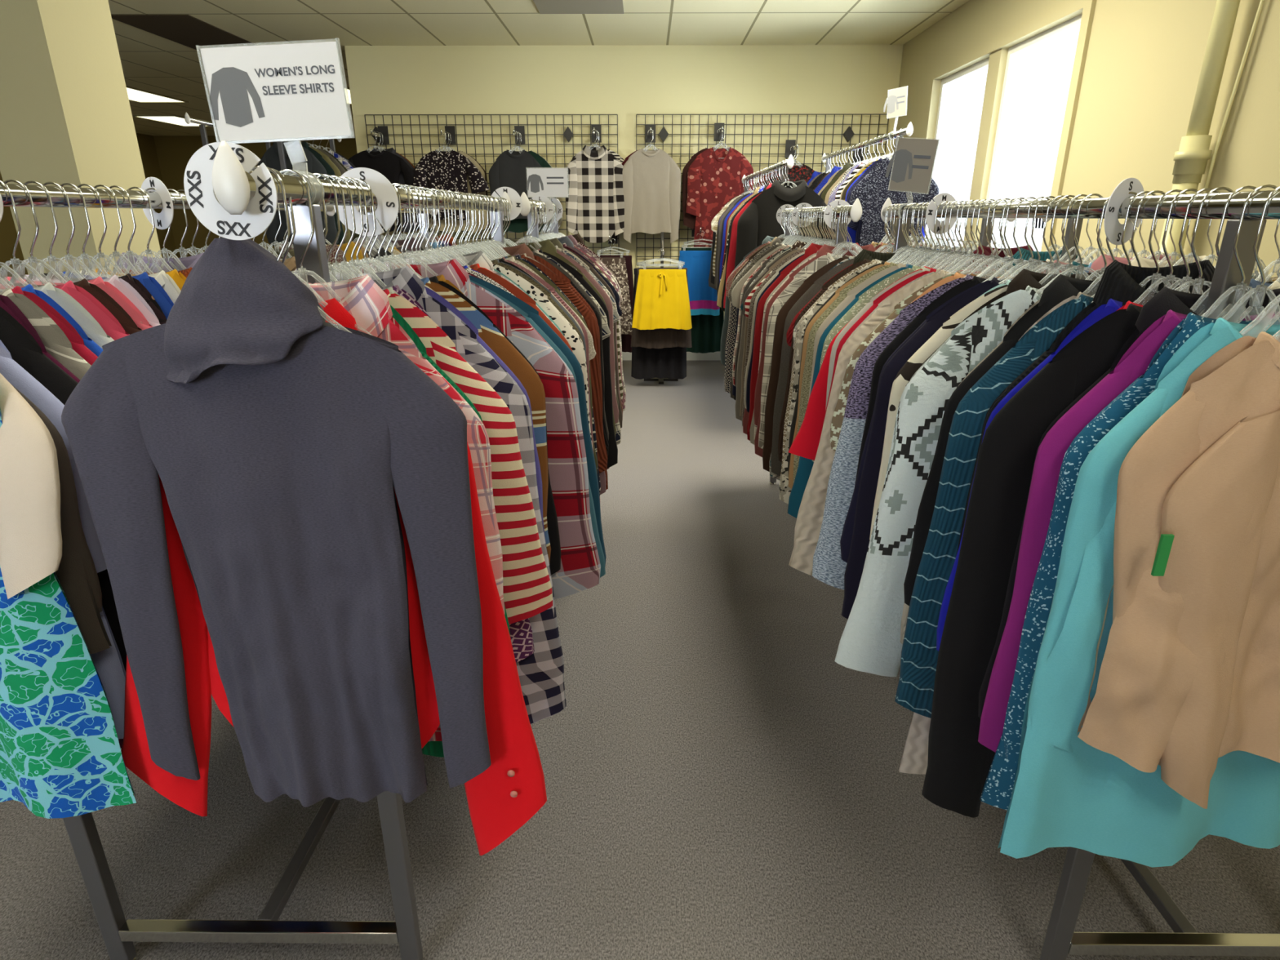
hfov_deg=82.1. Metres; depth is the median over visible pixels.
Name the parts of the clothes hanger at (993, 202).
frame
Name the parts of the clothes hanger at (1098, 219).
frame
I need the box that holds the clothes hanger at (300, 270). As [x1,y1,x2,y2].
[279,168,342,302]
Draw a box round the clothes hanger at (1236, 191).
[1190,186,1260,316]
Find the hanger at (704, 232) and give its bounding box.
[683,231,712,244]
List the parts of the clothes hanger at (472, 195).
frame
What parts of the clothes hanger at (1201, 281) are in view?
frame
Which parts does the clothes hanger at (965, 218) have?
frame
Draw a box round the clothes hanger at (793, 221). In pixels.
[785,221,804,245]
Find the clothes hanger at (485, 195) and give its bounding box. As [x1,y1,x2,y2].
[473,195,509,256]
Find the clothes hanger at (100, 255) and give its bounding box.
[76,183,125,279]
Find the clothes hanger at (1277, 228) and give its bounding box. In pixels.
[1254,219,1279,282]
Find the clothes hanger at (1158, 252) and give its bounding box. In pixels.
[1146,218,1165,260]
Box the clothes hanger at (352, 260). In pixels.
[329,176,386,288]
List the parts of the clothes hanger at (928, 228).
frame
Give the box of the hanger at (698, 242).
[681,233,711,250]
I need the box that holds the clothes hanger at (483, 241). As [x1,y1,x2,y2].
[466,194,507,257]
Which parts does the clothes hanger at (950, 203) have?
frame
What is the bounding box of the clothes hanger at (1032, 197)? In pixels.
[982,196,1039,282]
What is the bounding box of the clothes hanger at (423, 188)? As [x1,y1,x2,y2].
[407,188,448,263]
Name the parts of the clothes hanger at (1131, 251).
frame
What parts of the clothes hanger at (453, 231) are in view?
frame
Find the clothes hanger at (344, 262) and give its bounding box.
[323,175,364,280]
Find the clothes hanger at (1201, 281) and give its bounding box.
[1174,186,1233,294]
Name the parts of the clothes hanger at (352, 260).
frame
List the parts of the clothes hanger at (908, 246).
frame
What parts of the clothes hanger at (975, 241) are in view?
frame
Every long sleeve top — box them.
[3,280,128,340]
[11,285,97,364]
[23,275,160,326]
[80,270,181,303]
[113,266,192,278]
[382,288,552,624]
[395,152,419,232]
[425,286,546,542]
[426,150,488,232]
[428,275,560,574]
[439,151,489,232]
[470,280,605,577]
[488,149,542,226]
[489,254,600,495]
[493,257,584,336]
[493,264,592,446]
[493,268,564,337]
[502,150,555,232]
[502,257,599,497]
[564,243,619,395]
[573,244,623,387]
[595,266,622,414]
[607,149,624,164]
[622,148,680,243]
[622,150,637,165]
[717,192,751,293]
[732,244,789,385]
[743,251,804,408]
[746,253,804,412]
[746,421,750,440]
[749,245,791,286]
[749,250,817,444]
[763,164,814,186]
[768,255,853,480]
[780,259,926,475]
[824,169,847,205]
[840,160,877,200]
[841,278,1006,619]
[844,158,926,243]
[854,275,991,484]
[936,298,1122,651]
[977,309,1279,752]
[1040,259,1089,274]
[1117,300,1142,310]
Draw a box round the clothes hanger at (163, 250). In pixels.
[144,187,186,272]
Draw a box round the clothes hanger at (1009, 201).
[977,197,1024,279]
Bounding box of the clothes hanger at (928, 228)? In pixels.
[923,228,939,248]
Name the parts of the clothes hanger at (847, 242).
frame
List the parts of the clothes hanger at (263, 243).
frame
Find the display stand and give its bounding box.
[644,231,678,384]
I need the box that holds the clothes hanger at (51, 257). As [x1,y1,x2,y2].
[23,180,89,284]
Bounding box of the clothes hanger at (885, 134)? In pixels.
[880,133,888,159]
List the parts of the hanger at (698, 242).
frame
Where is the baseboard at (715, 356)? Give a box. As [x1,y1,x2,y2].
[622,351,720,360]
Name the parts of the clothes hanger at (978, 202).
frame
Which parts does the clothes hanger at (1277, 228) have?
frame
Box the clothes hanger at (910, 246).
[886,202,926,262]
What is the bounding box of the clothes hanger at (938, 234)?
[927,234,947,249]
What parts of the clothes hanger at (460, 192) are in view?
frame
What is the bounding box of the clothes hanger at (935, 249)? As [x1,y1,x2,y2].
[908,204,953,266]
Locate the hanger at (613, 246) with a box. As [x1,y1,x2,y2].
[596,238,629,253]
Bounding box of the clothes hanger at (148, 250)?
[127,186,173,274]
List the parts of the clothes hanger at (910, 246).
frame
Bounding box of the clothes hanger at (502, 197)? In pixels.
[497,197,517,246]
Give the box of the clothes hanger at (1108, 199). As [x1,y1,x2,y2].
[1084,196,1110,279]
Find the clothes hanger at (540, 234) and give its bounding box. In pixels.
[535,200,548,238]
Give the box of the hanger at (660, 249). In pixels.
[640,248,684,267]
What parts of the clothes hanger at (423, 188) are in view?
frame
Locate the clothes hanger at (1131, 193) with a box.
[1082,191,1139,296]
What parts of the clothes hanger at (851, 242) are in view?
frame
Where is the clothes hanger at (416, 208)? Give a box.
[408,208,419,237]
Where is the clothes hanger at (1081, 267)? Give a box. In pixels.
[1035,193,1102,293]
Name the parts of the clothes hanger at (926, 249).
frame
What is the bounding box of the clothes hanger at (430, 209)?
[428,208,435,240]
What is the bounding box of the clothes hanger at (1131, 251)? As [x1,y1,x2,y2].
[1120,238,1137,257]
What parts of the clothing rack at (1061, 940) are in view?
leg, leg, hang rail, leg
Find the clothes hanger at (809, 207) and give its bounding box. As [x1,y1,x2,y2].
[800,207,810,241]
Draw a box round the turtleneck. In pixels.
[61,237,491,807]
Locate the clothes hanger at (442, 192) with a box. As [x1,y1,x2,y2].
[420,188,469,266]
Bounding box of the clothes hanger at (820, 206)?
[803,206,827,248]
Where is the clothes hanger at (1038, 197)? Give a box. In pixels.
[997,196,1054,280]
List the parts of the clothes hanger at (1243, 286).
frame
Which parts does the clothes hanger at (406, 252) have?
frame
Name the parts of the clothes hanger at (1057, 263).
frame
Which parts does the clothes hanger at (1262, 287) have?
frame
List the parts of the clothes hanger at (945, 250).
frame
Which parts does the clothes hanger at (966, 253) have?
frame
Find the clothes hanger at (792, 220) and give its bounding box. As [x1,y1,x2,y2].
[782,219,796,244]
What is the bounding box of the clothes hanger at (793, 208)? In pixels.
[786,208,793,238]
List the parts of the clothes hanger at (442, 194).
frame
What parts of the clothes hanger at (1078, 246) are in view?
frame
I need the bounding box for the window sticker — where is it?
[1031,217,1044,228]
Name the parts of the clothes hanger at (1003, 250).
frame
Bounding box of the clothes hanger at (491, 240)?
[484,195,505,247]
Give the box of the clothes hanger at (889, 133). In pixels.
[881,133,893,158]
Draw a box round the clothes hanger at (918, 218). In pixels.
[913,217,928,246]
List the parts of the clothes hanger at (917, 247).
frame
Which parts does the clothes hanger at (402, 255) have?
frame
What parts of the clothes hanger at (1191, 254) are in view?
frame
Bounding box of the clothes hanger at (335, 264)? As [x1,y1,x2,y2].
[316,173,356,281]
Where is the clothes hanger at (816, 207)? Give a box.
[810,207,825,244]
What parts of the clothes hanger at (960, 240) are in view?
frame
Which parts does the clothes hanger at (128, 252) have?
frame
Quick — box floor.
[0,360,1279,959]
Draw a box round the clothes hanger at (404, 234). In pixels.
[399,208,409,239]
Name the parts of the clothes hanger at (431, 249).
frame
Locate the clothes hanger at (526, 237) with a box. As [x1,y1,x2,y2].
[512,200,542,249]
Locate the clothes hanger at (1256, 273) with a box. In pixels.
[1253,253,1272,281]
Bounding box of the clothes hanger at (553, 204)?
[549,204,559,238]
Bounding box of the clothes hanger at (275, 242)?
[266,203,292,258]
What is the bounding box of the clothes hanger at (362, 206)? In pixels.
[352,206,377,255]
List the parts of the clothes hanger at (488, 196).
frame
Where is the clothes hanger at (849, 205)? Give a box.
[832,204,859,255]
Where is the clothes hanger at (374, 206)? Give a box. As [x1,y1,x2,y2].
[363,206,386,248]
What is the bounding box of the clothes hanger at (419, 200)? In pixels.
[391,184,436,264]
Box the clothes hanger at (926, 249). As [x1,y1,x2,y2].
[901,202,945,264]
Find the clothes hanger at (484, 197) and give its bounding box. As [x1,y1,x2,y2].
[466,196,497,258]
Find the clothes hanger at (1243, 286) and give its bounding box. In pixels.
[1201,184,1279,320]
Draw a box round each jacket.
[257,139,337,246]
[371,147,419,232]
[723,182,771,307]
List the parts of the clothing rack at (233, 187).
leg, hang rail, leg, hang rail, leg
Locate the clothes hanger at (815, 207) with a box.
[806,207,821,242]
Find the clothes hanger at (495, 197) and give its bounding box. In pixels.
[488,196,513,246]
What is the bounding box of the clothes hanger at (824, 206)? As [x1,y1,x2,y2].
[814,206,831,244]
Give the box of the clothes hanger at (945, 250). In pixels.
[922,200,964,267]
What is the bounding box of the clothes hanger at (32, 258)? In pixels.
[4,179,66,286]
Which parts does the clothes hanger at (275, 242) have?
frame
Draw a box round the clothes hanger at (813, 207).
[804,207,818,243]
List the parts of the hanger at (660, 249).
frame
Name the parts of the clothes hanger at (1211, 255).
frame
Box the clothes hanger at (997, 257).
[964,198,1017,278]
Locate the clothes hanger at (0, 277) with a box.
[0,276,13,292]
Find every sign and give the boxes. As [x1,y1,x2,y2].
[195,37,353,207]
[525,167,568,210]
[883,85,907,139]
[884,137,939,218]
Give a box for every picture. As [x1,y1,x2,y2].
[209,66,264,127]
[526,173,543,192]
[883,95,898,113]
[884,149,912,182]
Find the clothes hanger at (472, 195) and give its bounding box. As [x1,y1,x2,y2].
[458,195,501,257]
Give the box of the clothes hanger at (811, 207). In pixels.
[803,207,821,243]
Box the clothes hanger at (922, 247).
[894,202,942,264]
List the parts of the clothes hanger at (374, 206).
frame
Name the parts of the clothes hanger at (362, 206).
frame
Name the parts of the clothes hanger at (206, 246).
frame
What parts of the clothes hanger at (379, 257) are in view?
frame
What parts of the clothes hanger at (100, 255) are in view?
frame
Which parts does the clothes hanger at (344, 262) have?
frame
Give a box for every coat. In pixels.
[300,141,344,244]
[716,183,769,307]
[721,183,768,311]
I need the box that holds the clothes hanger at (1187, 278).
[1168,187,1219,293]
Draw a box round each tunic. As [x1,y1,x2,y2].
[390,305,510,757]
[436,274,463,294]
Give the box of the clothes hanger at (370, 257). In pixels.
[351,196,390,273]
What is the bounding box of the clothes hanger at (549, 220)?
[544,220,552,239]
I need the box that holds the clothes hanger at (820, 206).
[804,206,829,248]
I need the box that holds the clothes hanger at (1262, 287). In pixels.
[1222,186,1279,324]
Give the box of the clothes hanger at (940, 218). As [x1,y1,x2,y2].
[932,217,951,249]
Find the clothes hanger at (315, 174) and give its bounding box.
[306,173,353,281]
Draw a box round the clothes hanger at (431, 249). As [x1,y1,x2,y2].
[411,187,452,264]
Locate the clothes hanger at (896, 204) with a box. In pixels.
[880,204,902,253]
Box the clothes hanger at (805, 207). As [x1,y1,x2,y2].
[789,207,805,244]
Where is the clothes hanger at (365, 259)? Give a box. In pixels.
[346,177,386,273]
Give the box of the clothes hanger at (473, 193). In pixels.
[462,193,499,259]
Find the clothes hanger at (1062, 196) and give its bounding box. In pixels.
[1031,195,1071,274]
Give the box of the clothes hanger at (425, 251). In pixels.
[406,186,447,263]
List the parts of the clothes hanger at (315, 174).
frame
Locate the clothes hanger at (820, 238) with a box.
[813,206,828,244]
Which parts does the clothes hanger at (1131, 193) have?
frame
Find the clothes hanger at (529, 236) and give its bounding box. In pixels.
[520,199,539,242]
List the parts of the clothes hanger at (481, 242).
frame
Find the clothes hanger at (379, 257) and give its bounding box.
[354,228,401,273]
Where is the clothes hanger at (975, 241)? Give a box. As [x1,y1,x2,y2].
[962,217,978,252]
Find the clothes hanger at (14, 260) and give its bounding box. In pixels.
[0,180,54,288]
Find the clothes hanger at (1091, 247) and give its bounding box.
[1074,218,1099,262]
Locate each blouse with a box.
[0,294,123,748]
[41,273,167,324]
[280,256,296,272]
[322,148,360,242]
[367,247,401,259]
[391,284,534,662]
[409,149,489,220]
[464,267,515,296]
[467,264,573,352]
[531,250,608,439]
[533,255,608,489]
[563,243,623,399]
[564,247,622,428]
[573,245,624,407]
[682,147,723,229]
[685,146,753,247]
[708,195,736,306]
[711,231,715,275]
[712,232,716,276]
[722,192,754,266]
[742,251,804,434]
[754,244,769,256]
[754,254,816,439]
[770,256,856,476]
[788,266,985,460]
[808,173,822,186]
[813,171,829,191]
[817,168,841,195]
[963,272,1043,279]
[995,255,1010,269]
[1062,261,1088,275]
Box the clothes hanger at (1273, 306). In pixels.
[1239,293,1279,337]
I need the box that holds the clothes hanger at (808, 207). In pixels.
[800,207,808,242]
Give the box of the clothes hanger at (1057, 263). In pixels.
[1035,195,1077,274]
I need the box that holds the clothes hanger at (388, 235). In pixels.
[383,226,398,248]
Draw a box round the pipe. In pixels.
[1156,0,1239,260]
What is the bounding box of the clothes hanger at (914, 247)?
[889,202,937,263]
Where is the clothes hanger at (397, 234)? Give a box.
[394,223,403,239]
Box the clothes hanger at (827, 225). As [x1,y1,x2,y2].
[822,225,833,246]
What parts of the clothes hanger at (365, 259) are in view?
frame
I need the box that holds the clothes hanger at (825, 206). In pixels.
[817,206,826,244]
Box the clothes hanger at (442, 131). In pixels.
[437,130,451,150]
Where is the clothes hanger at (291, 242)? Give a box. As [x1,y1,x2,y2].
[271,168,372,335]
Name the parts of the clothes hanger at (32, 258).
frame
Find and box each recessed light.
[125,85,188,102]
[132,115,208,126]
[344,86,351,104]
[533,0,623,13]
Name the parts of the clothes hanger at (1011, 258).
frame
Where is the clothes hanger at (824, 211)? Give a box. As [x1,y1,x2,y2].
[818,211,829,244]
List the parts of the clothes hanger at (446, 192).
frame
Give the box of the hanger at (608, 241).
[596,240,623,254]
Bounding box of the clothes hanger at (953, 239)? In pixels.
[942,228,964,251]
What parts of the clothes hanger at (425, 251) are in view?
frame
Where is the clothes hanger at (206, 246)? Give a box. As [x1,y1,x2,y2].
[196,230,210,254]
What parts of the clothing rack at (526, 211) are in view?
leg, hang rail, leg, leg, hang rail, leg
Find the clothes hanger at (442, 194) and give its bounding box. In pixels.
[413,188,471,269]
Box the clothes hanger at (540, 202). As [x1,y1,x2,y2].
[538,201,546,239]
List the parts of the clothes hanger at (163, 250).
frame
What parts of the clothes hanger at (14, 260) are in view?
frame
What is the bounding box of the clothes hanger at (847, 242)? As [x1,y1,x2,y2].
[832,204,860,255]
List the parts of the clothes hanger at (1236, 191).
frame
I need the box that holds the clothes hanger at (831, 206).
[819,206,831,244]
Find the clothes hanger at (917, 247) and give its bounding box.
[893,202,937,262]
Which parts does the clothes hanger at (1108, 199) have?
frame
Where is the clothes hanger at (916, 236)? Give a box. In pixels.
[908,224,923,245]
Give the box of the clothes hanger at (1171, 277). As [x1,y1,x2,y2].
[1133,188,1201,303]
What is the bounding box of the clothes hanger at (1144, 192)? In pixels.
[1090,191,1155,297]
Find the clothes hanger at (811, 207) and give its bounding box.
[804,207,815,242]
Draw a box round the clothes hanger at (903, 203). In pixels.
[884,203,907,251]
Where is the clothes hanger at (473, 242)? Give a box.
[458,193,497,258]
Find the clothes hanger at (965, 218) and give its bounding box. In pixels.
[957,217,975,252]
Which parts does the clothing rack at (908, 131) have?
leg, hang rail, leg, leg, hang rail, leg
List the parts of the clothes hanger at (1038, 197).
frame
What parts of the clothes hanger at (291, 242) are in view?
frame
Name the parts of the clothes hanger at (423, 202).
frame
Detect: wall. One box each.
[0,133,177,279]
[153,135,364,257]
[344,44,902,314]
[891,0,1279,277]
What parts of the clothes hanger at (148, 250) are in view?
frame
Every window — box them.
[923,57,989,247]
[986,13,1082,251]
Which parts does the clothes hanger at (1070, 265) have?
frame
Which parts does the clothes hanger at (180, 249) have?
frame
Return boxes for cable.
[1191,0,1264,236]
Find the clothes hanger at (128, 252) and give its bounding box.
[106,185,153,275]
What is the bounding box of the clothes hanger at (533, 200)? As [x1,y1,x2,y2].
[524,200,543,243]
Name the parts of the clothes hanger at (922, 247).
frame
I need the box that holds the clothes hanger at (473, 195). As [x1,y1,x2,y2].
[456,195,497,258]
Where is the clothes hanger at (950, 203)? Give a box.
[920,200,970,268]
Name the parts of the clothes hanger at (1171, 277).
frame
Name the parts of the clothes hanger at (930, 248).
frame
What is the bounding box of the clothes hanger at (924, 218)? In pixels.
[919,217,934,246]
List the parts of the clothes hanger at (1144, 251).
frame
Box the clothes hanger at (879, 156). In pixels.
[872,135,883,161]
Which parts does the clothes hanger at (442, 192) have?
frame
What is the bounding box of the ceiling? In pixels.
[107,0,968,135]
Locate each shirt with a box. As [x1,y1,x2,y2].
[0,339,125,738]
[0,373,62,599]
[0,408,137,818]
[1,278,142,334]
[8,382,111,653]
[114,252,203,272]
[120,297,546,855]
[262,245,332,271]
[275,243,354,273]
[293,266,566,724]
[302,274,505,741]
[309,146,351,244]
[324,241,368,258]
[337,241,363,272]
[357,258,600,599]
[364,237,421,251]
[381,235,431,253]
[382,286,400,296]
[399,250,557,328]
[409,234,459,253]
[459,243,558,276]
[462,253,605,494]
[468,275,606,577]
[488,253,607,473]
[490,258,586,365]
[503,239,616,435]
[507,255,594,455]
[508,237,618,406]
[523,235,591,261]
[538,249,617,468]
[544,235,595,258]
[555,267,608,455]
[557,249,621,444]
[564,233,623,374]
[565,145,624,243]
[577,241,616,279]
[578,244,626,402]
[711,195,737,284]
[719,199,749,284]
[720,235,774,365]
[724,242,777,393]
[724,244,768,355]
[725,186,760,244]
[734,244,791,386]
[734,248,794,421]
[739,247,801,417]
[742,248,805,421]
[747,242,860,432]
[753,244,876,426]
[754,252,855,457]
[758,186,764,192]
[758,252,856,448]
[771,236,815,245]
[778,260,933,503]
[780,248,925,472]
[787,261,932,472]
[790,240,831,250]
[806,170,822,186]
[808,262,958,400]
[813,165,842,194]
[820,162,860,200]
[835,161,867,220]
[840,160,872,199]
[840,276,1006,562]
[849,156,938,246]
[868,284,1008,544]
[883,243,925,253]
[897,263,964,269]
[898,291,1093,774]
[903,274,1100,605]
[911,268,1103,377]
[911,271,1015,302]
[921,303,1142,817]
[955,259,1214,555]
[970,244,1033,267]
[977,286,1279,718]
[979,312,1279,810]
[997,317,1279,867]
[1009,248,1078,270]
[1032,258,1093,272]
[1088,253,1173,272]
[1128,255,1208,267]
[1248,278,1272,293]
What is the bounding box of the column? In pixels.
[0,0,161,276]
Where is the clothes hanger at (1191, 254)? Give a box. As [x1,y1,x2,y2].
[1173,218,1201,266]
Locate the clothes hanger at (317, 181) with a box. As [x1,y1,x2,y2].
[295,172,337,281]
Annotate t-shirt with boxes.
[0,282,114,348]
[0,288,91,380]
[0,306,126,671]
[4,276,152,329]
[21,284,102,356]
[62,271,173,319]
[93,268,186,290]
[334,151,356,168]
[348,149,413,227]
[364,245,410,253]
[406,263,491,271]
[505,256,595,359]
[534,249,610,339]
[555,245,619,322]
[563,247,611,294]
[571,248,622,315]
[577,242,622,302]
[711,195,742,232]
[725,241,770,297]
[728,243,778,302]
[731,244,786,308]
[742,247,798,315]
[744,248,806,318]
[756,243,780,261]
[786,263,853,346]
[792,258,918,349]
[808,172,826,190]
[826,164,859,206]
[876,242,915,252]
[948,250,964,264]
[1014,257,1086,271]
[1082,262,1092,273]
[1250,271,1267,279]
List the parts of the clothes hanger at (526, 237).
frame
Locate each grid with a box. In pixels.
[364,114,618,255]
[635,114,888,266]
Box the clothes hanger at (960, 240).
[951,217,971,252]
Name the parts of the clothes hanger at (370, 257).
frame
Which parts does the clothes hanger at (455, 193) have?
frame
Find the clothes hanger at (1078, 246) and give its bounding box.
[1059,218,1091,262]
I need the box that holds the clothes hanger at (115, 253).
[93,184,140,277]
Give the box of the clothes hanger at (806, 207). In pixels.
[794,207,809,243]
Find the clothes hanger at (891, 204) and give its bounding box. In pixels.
[875,204,893,253]
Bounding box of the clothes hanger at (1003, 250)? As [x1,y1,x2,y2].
[991,217,1010,255]
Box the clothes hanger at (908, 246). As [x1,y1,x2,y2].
[887,203,919,262]
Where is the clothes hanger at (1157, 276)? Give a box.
[1138,189,1186,293]
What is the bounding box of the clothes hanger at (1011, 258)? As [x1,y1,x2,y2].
[976,197,1034,279]
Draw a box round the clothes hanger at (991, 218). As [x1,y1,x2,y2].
[987,217,1002,248]
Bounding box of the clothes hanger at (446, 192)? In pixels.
[425,189,469,263]
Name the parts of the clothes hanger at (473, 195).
frame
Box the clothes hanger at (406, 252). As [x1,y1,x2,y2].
[393,183,431,264]
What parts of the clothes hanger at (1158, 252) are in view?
frame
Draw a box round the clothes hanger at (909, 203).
[893,203,915,253]
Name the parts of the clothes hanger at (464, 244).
frame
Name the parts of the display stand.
post, arm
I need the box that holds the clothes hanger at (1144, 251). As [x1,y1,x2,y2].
[1130,218,1152,261]
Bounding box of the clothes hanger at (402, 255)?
[375,182,437,279]
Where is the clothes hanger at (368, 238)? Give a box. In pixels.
[359,206,378,247]
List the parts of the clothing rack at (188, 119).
leg, hang rail, leg, leg, leg, hang rail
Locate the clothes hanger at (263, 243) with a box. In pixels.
[259,226,281,259]
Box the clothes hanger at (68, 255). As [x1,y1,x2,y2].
[42,182,97,283]
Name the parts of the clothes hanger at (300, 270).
frame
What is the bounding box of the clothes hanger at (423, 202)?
[397,185,437,264]
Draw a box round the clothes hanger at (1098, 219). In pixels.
[1082,218,1108,264]
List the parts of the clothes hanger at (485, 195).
frame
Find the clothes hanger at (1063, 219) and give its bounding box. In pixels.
[1052,218,1064,258]
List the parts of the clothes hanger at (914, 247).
frame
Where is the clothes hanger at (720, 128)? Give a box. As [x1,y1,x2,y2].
[713,128,728,158]
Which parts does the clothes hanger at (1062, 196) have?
frame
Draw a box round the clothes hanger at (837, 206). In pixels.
[828,205,846,246]
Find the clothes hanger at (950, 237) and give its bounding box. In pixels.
[927,200,974,270]
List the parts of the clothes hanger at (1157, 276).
frame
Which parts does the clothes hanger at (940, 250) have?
frame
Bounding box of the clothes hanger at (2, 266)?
[0,262,35,289]
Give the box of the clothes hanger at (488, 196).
[473,195,510,256]
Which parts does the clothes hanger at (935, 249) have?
frame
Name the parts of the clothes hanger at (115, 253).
frame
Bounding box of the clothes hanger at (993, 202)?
[960,198,1014,275]
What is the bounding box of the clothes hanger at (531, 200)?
[520,200,540,242]
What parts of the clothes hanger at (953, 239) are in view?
frame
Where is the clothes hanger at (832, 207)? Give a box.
[826,207,835,246]
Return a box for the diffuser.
[139,116,199,125]
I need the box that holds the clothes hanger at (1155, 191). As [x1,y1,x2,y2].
[1091,190,1165,302]
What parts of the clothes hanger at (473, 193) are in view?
frame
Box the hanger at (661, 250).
[641,249,683,269]
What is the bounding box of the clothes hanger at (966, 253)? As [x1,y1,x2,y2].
[936,200,986,271]
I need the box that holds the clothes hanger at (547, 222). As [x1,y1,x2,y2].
[541,222,551,240]
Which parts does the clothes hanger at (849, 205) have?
frame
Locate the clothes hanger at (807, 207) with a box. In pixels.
[799,207,808,242]
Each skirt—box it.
[598,255,633,352]
[600,257,632,335]
[631,267,692,348]
[631,268,686,379]
[631,269,692,329]
[678,250,719,315]
[680,247,724,353]
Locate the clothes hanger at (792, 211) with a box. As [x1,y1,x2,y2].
[785,210,804,244]
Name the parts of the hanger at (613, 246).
frame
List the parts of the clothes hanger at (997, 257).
frame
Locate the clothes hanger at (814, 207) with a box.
[806,207,821,242]
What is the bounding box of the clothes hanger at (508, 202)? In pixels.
[503,201,514,247]
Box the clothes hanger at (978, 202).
[947,199,999,273]
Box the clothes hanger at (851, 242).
[831,205,862,258]
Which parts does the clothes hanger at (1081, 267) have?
frame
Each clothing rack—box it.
[0,141,511,959]
[184,112,341,245]
[355,191,559,249]
[742,121,913,195]
[769,198,1016,484]
[880,190,1279,959]
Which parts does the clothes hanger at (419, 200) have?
frame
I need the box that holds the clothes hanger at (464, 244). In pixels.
[448,191,490,260]
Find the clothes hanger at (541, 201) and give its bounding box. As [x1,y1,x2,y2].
[539,200,551,240]
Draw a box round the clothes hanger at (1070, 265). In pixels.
[1039,194,1092,284]
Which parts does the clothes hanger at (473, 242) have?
frame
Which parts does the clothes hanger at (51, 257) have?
frame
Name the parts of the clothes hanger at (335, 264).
frame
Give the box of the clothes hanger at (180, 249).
[167,188,195,257]
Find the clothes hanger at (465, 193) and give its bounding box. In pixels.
[450,192,493,260]
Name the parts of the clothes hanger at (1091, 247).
frame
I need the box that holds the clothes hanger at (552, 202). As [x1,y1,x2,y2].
[551,202,558,236]
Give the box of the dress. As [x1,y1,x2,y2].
[846,158,926,244]
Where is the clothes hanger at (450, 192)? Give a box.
[438,191,471,255]
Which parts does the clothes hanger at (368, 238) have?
frame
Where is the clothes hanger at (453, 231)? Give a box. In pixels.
[434,190,465,255]
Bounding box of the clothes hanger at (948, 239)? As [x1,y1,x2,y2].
[937,231,954,250]
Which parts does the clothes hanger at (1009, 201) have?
frame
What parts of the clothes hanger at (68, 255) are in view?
frame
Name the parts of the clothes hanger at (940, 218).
frame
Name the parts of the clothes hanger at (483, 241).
frame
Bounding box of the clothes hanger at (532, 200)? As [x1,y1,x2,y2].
[522,200,541,242]
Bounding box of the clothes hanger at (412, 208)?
[403,208,416,238]
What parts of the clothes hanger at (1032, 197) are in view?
frame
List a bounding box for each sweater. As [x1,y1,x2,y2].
[316,147,352,235]
[328,150,368,244]
[366,247,399,263]
[420,276,551,561]
[432,241,446,255]
[452,254,597,474]
[488,253,538,262]
[491,259,583,345]
[498,257,573,319]
[556,249,618,423]
[562,244,581,257]
[563,248,589,269]
[576,246,625,411]
[714,194,744,287]
[715,193,746,288]
[719,192,752,283]
[728,243,770,315]
[729,243,782,398]
[732,244,785,396]
[733,244,790,355]
[734,179,835,268]
[754,164,795,189]
[762,255,848,471]
[766,248,791,266]
[777,258,919,462]
[787,264,972,518]
[788,261,944,488]
[788,269,1008,575]
[793,262,951,482]
[812,265,977,462]
[812,274,1012,590]
[820,267,999,435]
[825,266,982,409]
[828,164,854,198]
[830,271,1019,451]
[834,285,1043,676]
[846,268,1005,340]
[894,293,1093,718]
[900,299,1039,644]
[924,248,970,256]
[928,248,975,258]
[977,280,1010,297]
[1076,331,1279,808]
[1255,276,1279,282]
[1266,280,1279,290]
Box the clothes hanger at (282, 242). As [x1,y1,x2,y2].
[275,229,293,248]
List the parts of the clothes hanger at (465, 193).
frame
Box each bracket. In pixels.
[369,125,389,144]
[440,125,456,143]
[512,125,524,143]
[591,124,601,142]
[608,231,617,244]
[645,124,655,142]
[691,226,701,236]
[714,123,724,141]
[784,139,797,157]
[852,145,868,163]
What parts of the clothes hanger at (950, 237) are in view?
frame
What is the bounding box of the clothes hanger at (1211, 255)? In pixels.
[1200,218,1217,264]
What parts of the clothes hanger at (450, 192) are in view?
frame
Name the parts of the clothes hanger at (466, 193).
frame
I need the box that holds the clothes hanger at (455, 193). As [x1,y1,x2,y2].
[435,190,470,255]
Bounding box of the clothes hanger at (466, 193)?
[454,192,494,259]
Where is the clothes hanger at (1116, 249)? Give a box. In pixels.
[1106,244,1124,257]
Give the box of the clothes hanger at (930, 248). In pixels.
[903,202,946,265]
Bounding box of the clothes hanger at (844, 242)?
[835,205,851,246]
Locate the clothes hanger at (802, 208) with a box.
[793,208,803,241]
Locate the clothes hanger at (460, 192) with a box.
[444,191,477,254]
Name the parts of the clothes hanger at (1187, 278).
frame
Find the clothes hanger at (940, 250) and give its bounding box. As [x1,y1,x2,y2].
[913,201,959,266]
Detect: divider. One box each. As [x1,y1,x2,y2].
[0,193,3,222]
[140,177,173,229]
[183,142,277,239]
[333,167,398,235]
[491,186,522,220]
[529,195,554,223]
[540,197,562,222]
[776,204,794,225]
[791,202,813,226]
[823,200,851,229]
[925,192,955,234]
[1104,177,1144,244]
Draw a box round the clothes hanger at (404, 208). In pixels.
[394,208,405,239]
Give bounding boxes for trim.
[111,14,257,51]
[924,0,1096,251]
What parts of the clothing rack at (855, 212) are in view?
leg, hang rail, leg, leg, leg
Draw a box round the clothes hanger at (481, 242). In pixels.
[469,194,504,257]
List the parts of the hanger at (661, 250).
frame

